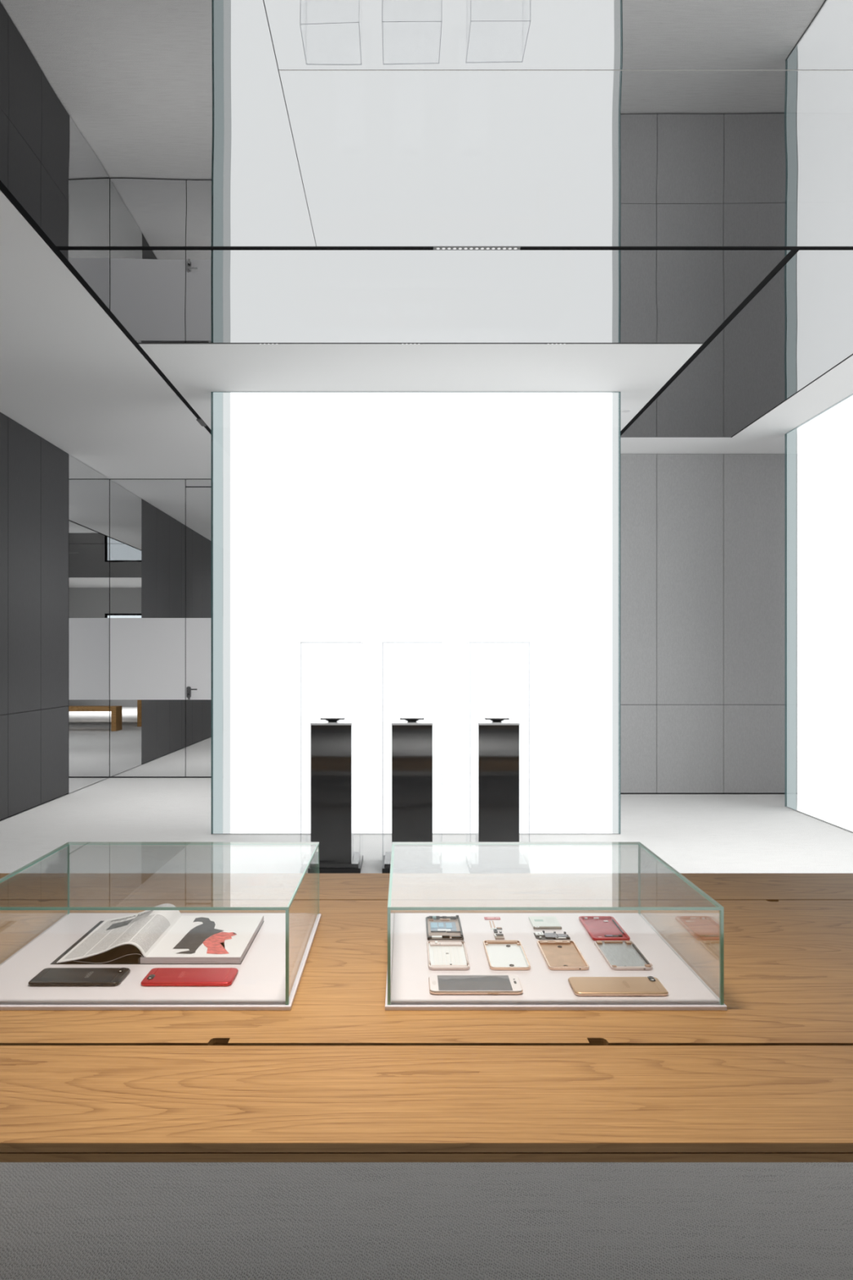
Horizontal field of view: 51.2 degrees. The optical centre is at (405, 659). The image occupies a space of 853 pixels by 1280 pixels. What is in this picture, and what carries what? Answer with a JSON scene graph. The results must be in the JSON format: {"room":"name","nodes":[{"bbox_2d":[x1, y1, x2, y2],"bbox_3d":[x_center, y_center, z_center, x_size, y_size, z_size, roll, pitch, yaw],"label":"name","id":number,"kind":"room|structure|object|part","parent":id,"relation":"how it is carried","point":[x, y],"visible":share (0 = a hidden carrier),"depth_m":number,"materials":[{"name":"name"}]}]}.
{"room":"electronics store","nodes":[
{"label":"electronics store","id":0,"kind":"room"},
{"bbox_2d":[0,412,68,820],"bbox_3d":[-3.319,-0.350,1.830,0.078,3.320,13.660,0,0,0],"label":"wall","id":1,"kind":"structure","parent":0,"point":[34,471],"depth_m":7.83,"materials":[{"name":"black"}]},
{"bbox_3d":[-3.289,-0.781,7.010,0.018,2.454,0.656,0,0,0],"label":"wall panel","id":2,"kind":"part","parent":1,"relation":"part of","materials":[{"name":"grey fabric"}]},
{"bbox_3d":[-3.289,0.873,7.010,0.018,0.846,0.656,0,0,0],"label":"wall panel","id":3,"kind":"part","parent":1,"relation":"part of","materials":[{"name":"grey fabric"}]},
{"bbox_3d":[-3.289,-0.781,7.670,0.018,2.454,0.656,0,0,0],"label":"wall panel","id":4,"kind":"part","parent":1,"relation":"part of","materials":[{"name":"grey fabric"}]},
{"bbox_3d":[-3.289,0.873,7.670,0.018,0.846,0.656,0,0,0],"label":"wall panel","id":5,"kind":"part","parent":1,"relation":"part of","materials":[{"name":"grey fabric"}]},
{"bbox_3d":[-3.289,0.873,8.330,0.018,0.846,0.656,0,0,0],"label":"wall panel","id":6,"kind":"part","parent":1,"relation":"part of","materials":[{"name":"grey fabric"}]},
{"bbox_3d":[-3.289,-0.781,8.330,0.018,2.454,0.656,0,0,0],"label":"wall panel","id":7,"kind":"part","parent":1,"relation":"part of","materials":[{"name":"grey fabric"}]},
{"bbox_2d":[211,391,620,835],"bbox_3d":[0.080,-0.349,6.737,3.068,3.318,0.160,0,0,0],"label":"wall","id":8,"kind":"structure","parent":0,"point":[455,519],"depth_m":6.68,"materials":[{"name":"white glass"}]},
{"bbox_3d":[0.080,1.307,6.737,3.068,0.006,0.160,0,0,0],"label":"rail","id":9,"kind":"part","parent":8,"relation":"part of","materials":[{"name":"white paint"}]},
{"bbox_2d":[0,0,852,479],"bbox_3d":[0.760,-2.034,2.410,9.280,0.052,15.020,0,0,0],"label":"ceiling","id":10,"kind":"structure","parent":0,"point":[188,187],"depth_m":3.94,"materials":[{"name":"white paint"}]},
{"bbox_2d":[196,418,206,426],"bbox_3d":[-1.724,-2.010,7.520,0.040,0.016,0.200,0,0,0],"label":"recessed light","id":11,"kind":"object","parent":10,"relation":"in","point":[200,421],"visible":1,"depth_m":7.49,"materials":[{"name":"grey"}]},
{"bbox_3d":[0.099,-2.034,5.645,3.591,0.052,0.014,0,0,0],"label":"edge trim","id":12,"kind":"part","parent":10,"relation":"part of","materials":[{"name":"grey metal"}]},
{"bbox_2d":[433,246,520,249],"bbox_3d":[0.350,-2.011,4.340,0.425,0.006,0.036,0,0,0],"label":"recessed light","id":13,"kind":"object","parent":10,"relation":"in","point":[434,247],"visible":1,"depth_m":4.33,"materials":[{"name":"grey"}]},
{"bbox_2d":[620,409,631,413],"bbox_3d":[1.780,-2.010,7.180,0.090,0.005,0.090,0,0,0],"label":"recessed light","id":14,"kind":"object","parent":10,"relation":"in","point":[622,411],"visible":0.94,"depth_m":7.17,"materials":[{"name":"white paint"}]},
{"bbox_3d":[2.946,-2.034,3.015,0.012,0.051,10.030,0,0,0],"label":"edge trim","id":15,"kind":"part","parent":10,"relation":"part of","materials":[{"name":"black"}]},
{"bbox_2d":[0,777,852,1279],"bbox_3d":[0.910,1.360,2.430,9.580,0.100,15.460,0,0,0],"label":"floor","id":16,"kind":"structure","parent":0,"point":[59,1220],"depth_m":2.17,"materials":[{"name":"concrete"}]},
{"bbox_2d":[300,720,363,873],"bbox_3d":[-0.460,0.852,5.640,0.370,0.917,0.374,0,0,0],"label":"pedestal","id":17,"kind":"object","parent":16,"relation":"on","point":[331,743],"visible":0.84,"depth_m":5.51,"materials":[{"name":"black metal"}]},
{"bbox_3d":[-0.460,0.830,5.521,0.252,0.850,0.012,0,0,0],"label":"panel","id":18,"kind":"part","parent":17,"relation":"part of","materials":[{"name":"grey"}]},
{"bbox_2d":[300,641,363,868],"bbox_3d":[-0.460,0.585,5.640,0.366,1.390,0.366,0,0,0],"label":"cover","id":19,"kind":"object","parent":17,"relation":"on","point":[304,645],"visible":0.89,"depth_m":5.60,"materials":[{"name":"clear glass"}]},
{"bbox_3d":[-0.641,0.587,5.640,0.004,1.386,0.358,0,0,0],"label":"acrylic pane","id":20,"kind":"part","parent":19,"relation":"part of","materials":[{"name":"clear plastic"}]},
{"bbox_3d":[-0.460,-0.108,5.640,0.366,0.004,0.366,0,0,0],"label":"acrylic pane","id":21,"kind":"part","parent":19,"relation":"part of","materials":[{"name":"clear plastic"}]},
{"bbox_3d":[-0.279,0.587,5.640,0.004,1.386,0.358,0,0,0],"label":"acrylic pane","id":22,"kind":"part","parent":19,"relation":"part of","materials":[{"name":"clear plastic"}]},
{"bbox_2d":[326,720,338,722],"bbox_3d":[-0.460,0.385,5.640,0.100,0.016,0.050,0,0,0],"label":"phone stand","id":23,"kind":"object","parent":17,"relation":"on","point":[329,721],"visible":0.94,"depth_m":5.62,"materials":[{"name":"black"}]},
{"bbox_2d":[320,717,345,719],"bbox_3d":[-0.460,0.373,5.640,0.153,0.007,0.074,0,0,0],"label":"smartphone","id":24,"kind":"object","parent":23,"relation":"on","point":[322,718],"visible":1,"depth_m":5.61,"materials":[{"name":"black"}]},
{"bbox_2d":[382,720,442,873],"bbox_3d":[0.043,0.852,5.640,0.370,0.917,0.374,0,0,0],"label":"pedestal","id":25,"kind":"object","parent":16,"relation":"on","point":[411,742],"visible":0.87,"depth_m":5.51,"materials":[{"name":"black metal"}]},
{"bbox_2d":[406,720,417,722],"bbox_3d":[0.043,0.385,5.640,0.100,0.016,0.050,0,0,0],"label":"phone stand","id":26,"kind":"object","parent":25,"relation":"on","point":[408,721],"visible":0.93,"depth_m":5.62,"materials":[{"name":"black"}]},
{"bbox_2d":[400,717,424,719],"bbox_3d":[0.043,0.373,5.640,0.153,0.007,0.074,0,0,0],"label":"smartphone","id":27,"kind":"object","parent":26,"relation":"on","point":[401,718],"visible":1,"depth_m":5.61,"materials":[{"name":"black"}]},
{"bbox_3d":[0.043,0.830,5.521,0.252,0.850,0.012,0,0,0],"label":"panel","id":28,"kind":"part","parent":25,"relation":"part of","materials":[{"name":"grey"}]},
{"bbox_2d":[382,641,442,868],"bbox_3d":[0.043,0.585,5.640,0.366,1.390,0.366,0,0,0],"label":"cover","id":29,"kind":"object","parent":25,"relation":"on","point":[440,643],"visible":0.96,"depth_m":5.52,"materials":[{"name":"clear plastic"}]},
{"bbox_3d":[-0.138,0.587,5.640,0.004,1.386,0.358,0,0,0],"label":"acrylic pane","id":30,"kind":"part","parent":29,"relation":"part of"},
{"bbox_3d":[0.043,-0.108,5.640,0.366,0.004,0.366,0,0,0],"label":"acrylic pane","id":31,"kind":"part","parent":29,"relation":"part of","materials":[{"name":"clear plastic"}]},
{"bbox_3d":[0.225,0.587,5.640,0.004,1.386,0.358,0,0,0],"label":"acrylic pane","id":32,"kind":"part","parent":29,"relation":"part of","materials":[{"name":"clear plastic"}]},
{"bbox_2d":[0,873,852,1162],"bbox_3d":[0.350,0.931,1.661,3.500,0.757,1.287,0,0,0],"label":"table","id":33,"kind":"object","parent":16,"relation":"on","point":[337,1076],"visible":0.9,"depth_m":1.26,"materials":[{"name":"brown wood"}]},
{"bbox_2d":[0,841,321,1010],"bbox_3d":[-0.454,0.472,1.657,0.547,0.162,0.512,0,0,0],"label":"display case","id":34,"kind":"object","parent":33,"relation":"on","point":[268,976],"visible":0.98,"depth_m":1.52,"materials":[{"name":"white"}]},
{"bbox_3d":[-0.721,0.471,1.657,0.005,0.150,0.493,0,0,0],"label":"glass pane","id":35,"kind":"part","parent":34,"relation":"part of","materials":[{"name":"clear glass"}]},
{"bbox_2d":[27,967,129,986],"bbox_3d":[-0.553,0.538,1.511,0.152,0.008,0.075,0,0,0],"label":"smartphone","id":36,"kind":"object","parent":34,"relation":"on","point":[47,976],"visible":1,"depth_m":1.50,"materials":[{"name":"grey"}]},
{"bbox_2d":[50,903,264,964],"bbox_3d":[-0.462,0.523,1.713,0.340,0.037,0.262,0,0,0],"label":"magazine","id":37,"kind":"object","parent":34,"relation":"in","point":[147,936],"visible":0.98,"depth_m":1.67,"materials":[{"name":"white paper"}]},
{"bbox_2d":[105,918,133,930],"bbox_3d":[-0.570,0.528,1.774,0.043,0.011,0.043,0,0,0],"label":"photo","id":38,"kind":"object","parent":37,"relation":"on","point":[113,926],"depth_m":1.77},
{"bbox_2d":[128,910,153,924],"bbox_3d":[-0.529,0.515,1.782,0.038,0.015,0.046,0,0,0],"label":"photo","id":39,"kind":"object","parent":37,"relation":"on","point":[132,920],"depth_m":1.78},
{"bbox_3d":[-0.454,0.393,1.657,0.539,0.005,0.503,0,0,0],"label":"glass pane","id":40,"kind":"part","parent":34,"relation":"part of","materials":[{"name":"clear glass"}]},
{"bbox_2d":[140,968,238,986],"bbox_3d":[-0.365,0.538,1.511,0.152,0.008,0.075,0,0,0],"label":"smartphone","id":41,"kind":"object","parent":34,"relation":"on","point":[156,976],"visible":1,"depth_m":1.50,"materials":[{"name":"red metal"}]},
{"bbox_3d":[-0.454,0.471,1.907,0.539,0.150,0.005,0,0,0],"label":"glass pane","id":42,"kind":"part","parent":34,"relation":"part of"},
{"bbox_3d":[-0.454,0.471,1.408,0.539,0.150,0.005,0,0,0],"label":"glass pane","id":43,"kind":"part","parent":34,"relation":"part of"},
{"bbox_3d":[-0.187,0.471,1.657,0.005,0.150,0.493,0,0,0],"label":"glass pane","id":44,"kind":"part","parent":34,"relation":"part of","materials":[{"name":"clear glass"}]},
{"bbox_2d":[0,913,321,1010],"bbox_3d":[-0.454,0.549,1.657,0.547,0.007,0.512,0,0,0],"label":"tray","id":45,"kind":"object","parent":33,"relation":"on","point":[259,984],"depth_m":1.49,"materials":[{"name":"white"}]},
{"bbox_2d":[385,841,727,1010],"bbox_3d":[0.238,0.472,1.657,0.540,0.162,0.512,0,0,0],"label":"display case","id":46,"kind":"object","parent":33,"relation":"on","point":[408,972],"depth_m":1.54,"materials":[{"name":"white"}]},
{"bbox_3d":[-0.026,0.471,1.657,0.005,0.150,0.493,0,0,0],"label":"glass pane","id":47,"kind":"part","parent":46,"relation":"part of","materials":[{"name":"clear glass"}]},
{"bbox_2d":[425,915,463,940],"bbox_3d":[0.078,0.538,1.786,0.071,0.008,0.151,0,0,0],"label":"chassis","id":48,"kind":"object","parent":46,"relation":"on","point":[437,927],"visible":1,"depth_m":1.78,"materials":[{"name":"grey metal"}]},
{"bbox_2d":[426,940,470,970],"bbox_3d":[0.077,0.539,1.627,0.073,0.006,0.152,0,0,0],"label":"cover","id":49,"kind":"object","parent":46,"relation":"in","point":[442,955],"depth_m":1.62,"materials":[{"name":"beige"}]},
{"bbox_2d":[428,975,523,994],"bbox_3d":[0.116,0.538,1.473,0.152,0.007,0.075,0,0,0],"label":"smartphone","id":50,"kind":"object","parent":46,"relation":"on","point":[438,984],"visible":1,"depth_m":1.46,"materials":[{"name":"gold metal"}]},
{"bbox_3d":[0.183,0.541,1.862,0.033,0.002,0.016,0,0,0],"label":"antenna strip","id":51,"kind":"part","parent":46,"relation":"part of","materials":[{"name":"pink plastic"}]},
{"bbox_2d":[488,920,502,929],"bbox_3d":[0.183,0.541,1.815,0.023,0.003,0.060,0,0,0],"label":"cable","id":52,"kind":"object","parent":46,"relation":"on","point":[497,928],"visible":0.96,"depth_m":1.80,"materials":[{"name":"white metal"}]},
{"bbox_2d":[493,933,504,939],"bbox_3d":[0.184,0.540,1.735,0.018,0.004,0.027,0,0,0],"label":"module","id":53,"kind":"object","parent":46,"relation":"on","point":[498,936],"visible":1,"depth_m":1.73,"materials":[{"name":"beige metal"}]},
{"bbox_2d":[483,940,530,970],"bbox_3d":[0.184,0.539,1.627,0.072,0.005,0.152,0,0,0],"label":"cover","id":54,"kind":"object","parent":46,"relation":"in","point":[501,955],"depth_m":1.62,"materials":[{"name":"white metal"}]},
{"bbox_3d":[0.184,0.540,1.627,0.065,0.001,0.145,0,0,0],"label":"plate","id":55,"kind":"part","parent":54,"relation":"part of","materials":[{"name":"silver metal"}]},
{"bbox_3d":[0.217,0.539,1.617,0.002,0.003,0.110,0,0,0],"label":"rail","id":56,"kind":"part","parent":54,"relation":"part of","materials":[{"name":"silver metal"}]},
{"bbox_3d":[0.238,0.471,1.907,0.532,0.150,0.005,0,0,0],"label":"glass pane","id":57,"kind":"part","parent":46,"relation":"part of","materials":[{"name":"clear glass"}]},
{"bbox_2d":[528,915,561,929],"bbox_3d":[0.287,0.540,1.826,0.057,0.005,0.078,0,0,0],"label":"battery","id":58,"kind":"object","parent":46,"relation":"on","point":[538,922],"visible":1,"depth_m":1.82,"materials":[{"name":"white plastic"}]},
{"bbox_2d":[533,930,570,939],"bbox_3d":[0.287,0.539,1.743,0.066,0.005,0.044,0,0,0],"label":"circuit board","id":59,"kind":"object","parent":46,"relation":"on","point":[540,935],"visible":1,"depth_m":1.74,"materials":[{"name":"grey metal"}]},
{"bbox_3d":[0.265,0.540,1.750,0.016,0.003,0.018,0,0,0],"label":"bright plate","id":60,"kind":"part","parent":59,"relation":"part of","materials":[{"name":"silver metal"}]},
{"bbox_3d":[0.238,0.393,1.657,0.532,0.005,0.503,0,0,0],"label":"glass pane","id":61,"kind":"part","parent":46,"relation":"part of","materials":[{"name":"clear glass"}]},
{"bbox_2d":[537,940,589,970],"bbox_3d":[0.287,0.539,1.627,0.072,0.005,0.152,0,0,0],"label":"cover","id":62,"kind":"object","parent":46,"relation":"in","point":[558,955],"depth_m":1.62,"materials":[{"name":"gold metal"}]},
{"bbox_2d":[578,915,630,941],"bbox_3d":[0.399,0.539,1.786,0.073,0.006,0.151,0,0,0],"label":"cover","id":63,"kind":"object","parent":46,"relation":"in","point":[598,927],"visible":1,"depth_m":1.79,"materials":[{"name":"red metal"}]},
{"bbox_3d":[0.399,0.540,1.786,0.063,0.001,0.142,0,0,0],"label":"plate","id":64,"kind":"part","parent":63,"relation":"part of","materials":[{"name":"red metal"}]},
{"bbox_2d":[568,976,668,995],"bbox_3d":[0.350,0.538,1.467,0.152,0.008,0.075,0,0,0],"label":"smartphone","id":65,"kind":"object","parent":46,"relation":"on","point":[649,985],"visible":1,"depth_m":1.46,"materials":[{"name":"gold metal"}]},
{"bbox_2d":[594,940,653,970],"bbox_3d":[0.399,0.539,1.627,0.075,0.006,0.153,0,0,0],"label":"cover","id":66,"kind":"object","parent":46,"relation":"in","point":[620,955],"depth_m":1.62,"materials":[{"name":"beige"}]},
{"bbox_3d":[0.398,0.540,1.627,0.068,0.001,0.146,0,0,0],"label":"plate","id":67,"kind":"part","parent":66,"relation":"part of","materials":[{"name":"metal"}]},
{"bbox_3d":[0.502,0.471,1.657,0.005,0.150,0.493,0,0,0],"label":"glass pane","id":68,"kind":"part","parent":46,"relation":"part of","materials":[{"name":"clear glass"}]},
{"bbox_2d":[385,914,727,1010],"bbox_3d":[0.238,0.549,1.657,0.540,0.007,0.512,0,0,0],"label":"tray","id":69,"kind":"object","parent":33,"relation":"on","point":[544,988],"depth_m":1.54,"materials":[{"name":"white"}]},
{"bbox_2d":[466,720,529,873],"bbox_3d":[0.582,0.852,5.640,0.370,0.917,0.374,0,0,0],"label":"pedestal","id":70,"kind":"object","parent":16,"relation":"on","point":[496,744],"visible":0.91,"depth_m":5.51,"materials":[{"name":"black"}]},
{"bbox_2d":[491,720,502,722],"bbox_3d":[0.582,0.385,5.640,0.100,0.016,0.050,0,0,0],"label":"phone stand","id":71,"kind":"object","parent":70,"relation":"on","point":[493,721],"visible":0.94,"depth_m":5.62,"materials":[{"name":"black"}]},
{"bbox_2d":[484,717,509,719],"bbox_3d":[0.582,0.373,5.640,0.153,0.007,0.074,0,0,0],"label":"smartphone","id":72,"kind":"object","parent":71,"relation":"on","point":[486,718],"visible":1,"depth_m":5.61,"materials":[{"name":"black"}]},
{"bbox_2d":[466,641,529,868],"bbox_3d":[0.582,0.585,5.640,0.366,1.390,0.366,0,0,0],"label":"cover","id":73,"kind":"object","parent":70,"relation":"on","point":[468,644],"visible":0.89,"depth_m":5.63,"materials":[{"name":"clear glass"}]},
{"bbox_3d":[0.401,0.587,5.640,0.004,1.386,0.358,0,0,0],"label":"acrylic pane","id":74,"kind":"part","parent":73,"relation":"part of","materials":[{"name":"clear plastic"}]},
{"bbox_3d":[0.582,-0.108,5.640,0.366,0.004,0.366,0,0,0],"label":"acrylic pane","id":75,"kind":"part","parent":73,"relation":"part of","materials":[{"name":"clear plastic"}]},
{"bbox_3d":[0.763,0.587,5.640,0.004,1.386,0.358,0,0,0],"label":"acrylic pane","id":76,"kind":"part","parent":73,"relation":"part of","materials":[{"name":"clear plastic"}]},
{"bbox_3d":[0.582,0.830,5.521,0.252,0.850,0.012,0,0,0],"label":"panel","id":77,"kind":"part","parent":70,"relation":"part of","materials":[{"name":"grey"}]},
{"bbox_2d":[66,453,797,794],"bbox_3d":[1.030,-0.350,9.290,8.740,3.320,1.260,0,0,0],"label":"wall","id":78,"kind":"structure","parent":0,"point":[703,535],"depth_m":8.66,"materials":[{"name":"grey"}]},
{"bbox_3d":[-3.286,-0.351,9.261,0.012,3.307,1.191,0,0,0],"label":"mirror panel","id":79,"kind":"part","parent":78,"relation":"part of","materials":[{"name":"silver metal"}]},
{"bbox_3d":[-2.858,-0.353,9.866,0.835,3.294,0.012,0,0,0],"label":"mirror panel","id":80,"kind":"part","parent":78,"relation":"part of","materials":[{"name":"silver metal"}]},
{"bbox_2d":[186,487,211,776],"bbox_3d":[-1.937,-0.309,9.835,0.993,3.207,0.074,0,0,0],"label":"door","id":81,"kind":"structure","parent":78,"relation":"in","point":[198,500],"depth_m":9.86,"materials":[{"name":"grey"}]},
{"bbox_3d":[-2.400,0.358,9.854,0.052,0.128,0.010,0,0,0],"label":"handle plate","id":82,"kind":"part","parent":81,"relation":"part of","materials":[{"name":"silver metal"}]},
{"bbox_3d":[-1.937,-1.962,9.866,0.993,0.075,0.012,0,0,0],"label":"mirror panel","id":83,"kind":"part","parent":78,"relation":"part of","materials":[{"name":"grey mirror"}]},
{"bbox_3d":[2.127,-0.786,8.669,0.646,2.443,0.018,0,0,0],"label":"wall panel","id":84,"kind":"part","parent":78,"relation":"part of","materials":[{"name":"grey fabric"}]},
{"bbox_3d":[2.127,0.868,8.669,0.646,0.857,0.018,0,0,0],"label":"wall panel","id":85,"kind":"part","parent":78,"relation":"part of","materials":[{"name":"grey fabric"}]},
{"bbox_3d":[2.778,-0.786,8.669,0.648,2.443,0.018,0,0,0],"label":"wall panel","id":86,"kind":"part","parent":78,"relation":"part of","materials":[{"name":"grey fabric"}]},
{"bbox_3d":[2.778,0.868,8.669,0.648,0.857,0.018,0,0,0],"label":"wall panel","id":87,"kind":"part","parent":78,"relation":"part of","materials":[{"name":"grey fabric"}]},
{"bbox_3d":[3.430,-0.786,8.669,0.648,2.443,0.018,0,0,0],"label":"wall panel","id":88,"kind":"part","parent":78,"relation":"part of","materials":[{"name":"grey fabric"}]},
{"bbox_3d":[3.430,0.868,8.669,0.648,0.857,0.018,0,0,0],"label":"wall panel","id":89,"kind":"part","parent":78,"relation":"part of","materials":[{"name":"grey fabric"}]},
{"bbox_3d":[4.082,-0.786,8.669,0.648,2.443,0.018,0,0,0],"label":"wall panel","id":90,"kind":"part","parent":78,"relation":"part of","materials":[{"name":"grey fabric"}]},
{"bbox_3d":[4.082,0.868,8.669,0.648,0.857,0.018,0,0,0],"label":"wall panel","id":91,"kind":"part","parent":78,"relation":"part of","materials":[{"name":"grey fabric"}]},
{"bbox_2d":[785,394,852,833],"bbox_3d":[3.460,-0.349,6.260,0.160,3.318,3.300,0,0,0],"label":"wall","id":92,"kind":"structure","parent":0,"point":[825,442],"depth_m":7.32,"materials":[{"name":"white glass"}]},
{"bbox_3d":[3.460,1.307,6.260,0.160,0.006,3.300,0,0,0],"label":"rail","id":93,"kind":"part","parent":92,"relation":"part of","materials":[{"name":"white paint"}]}
]}

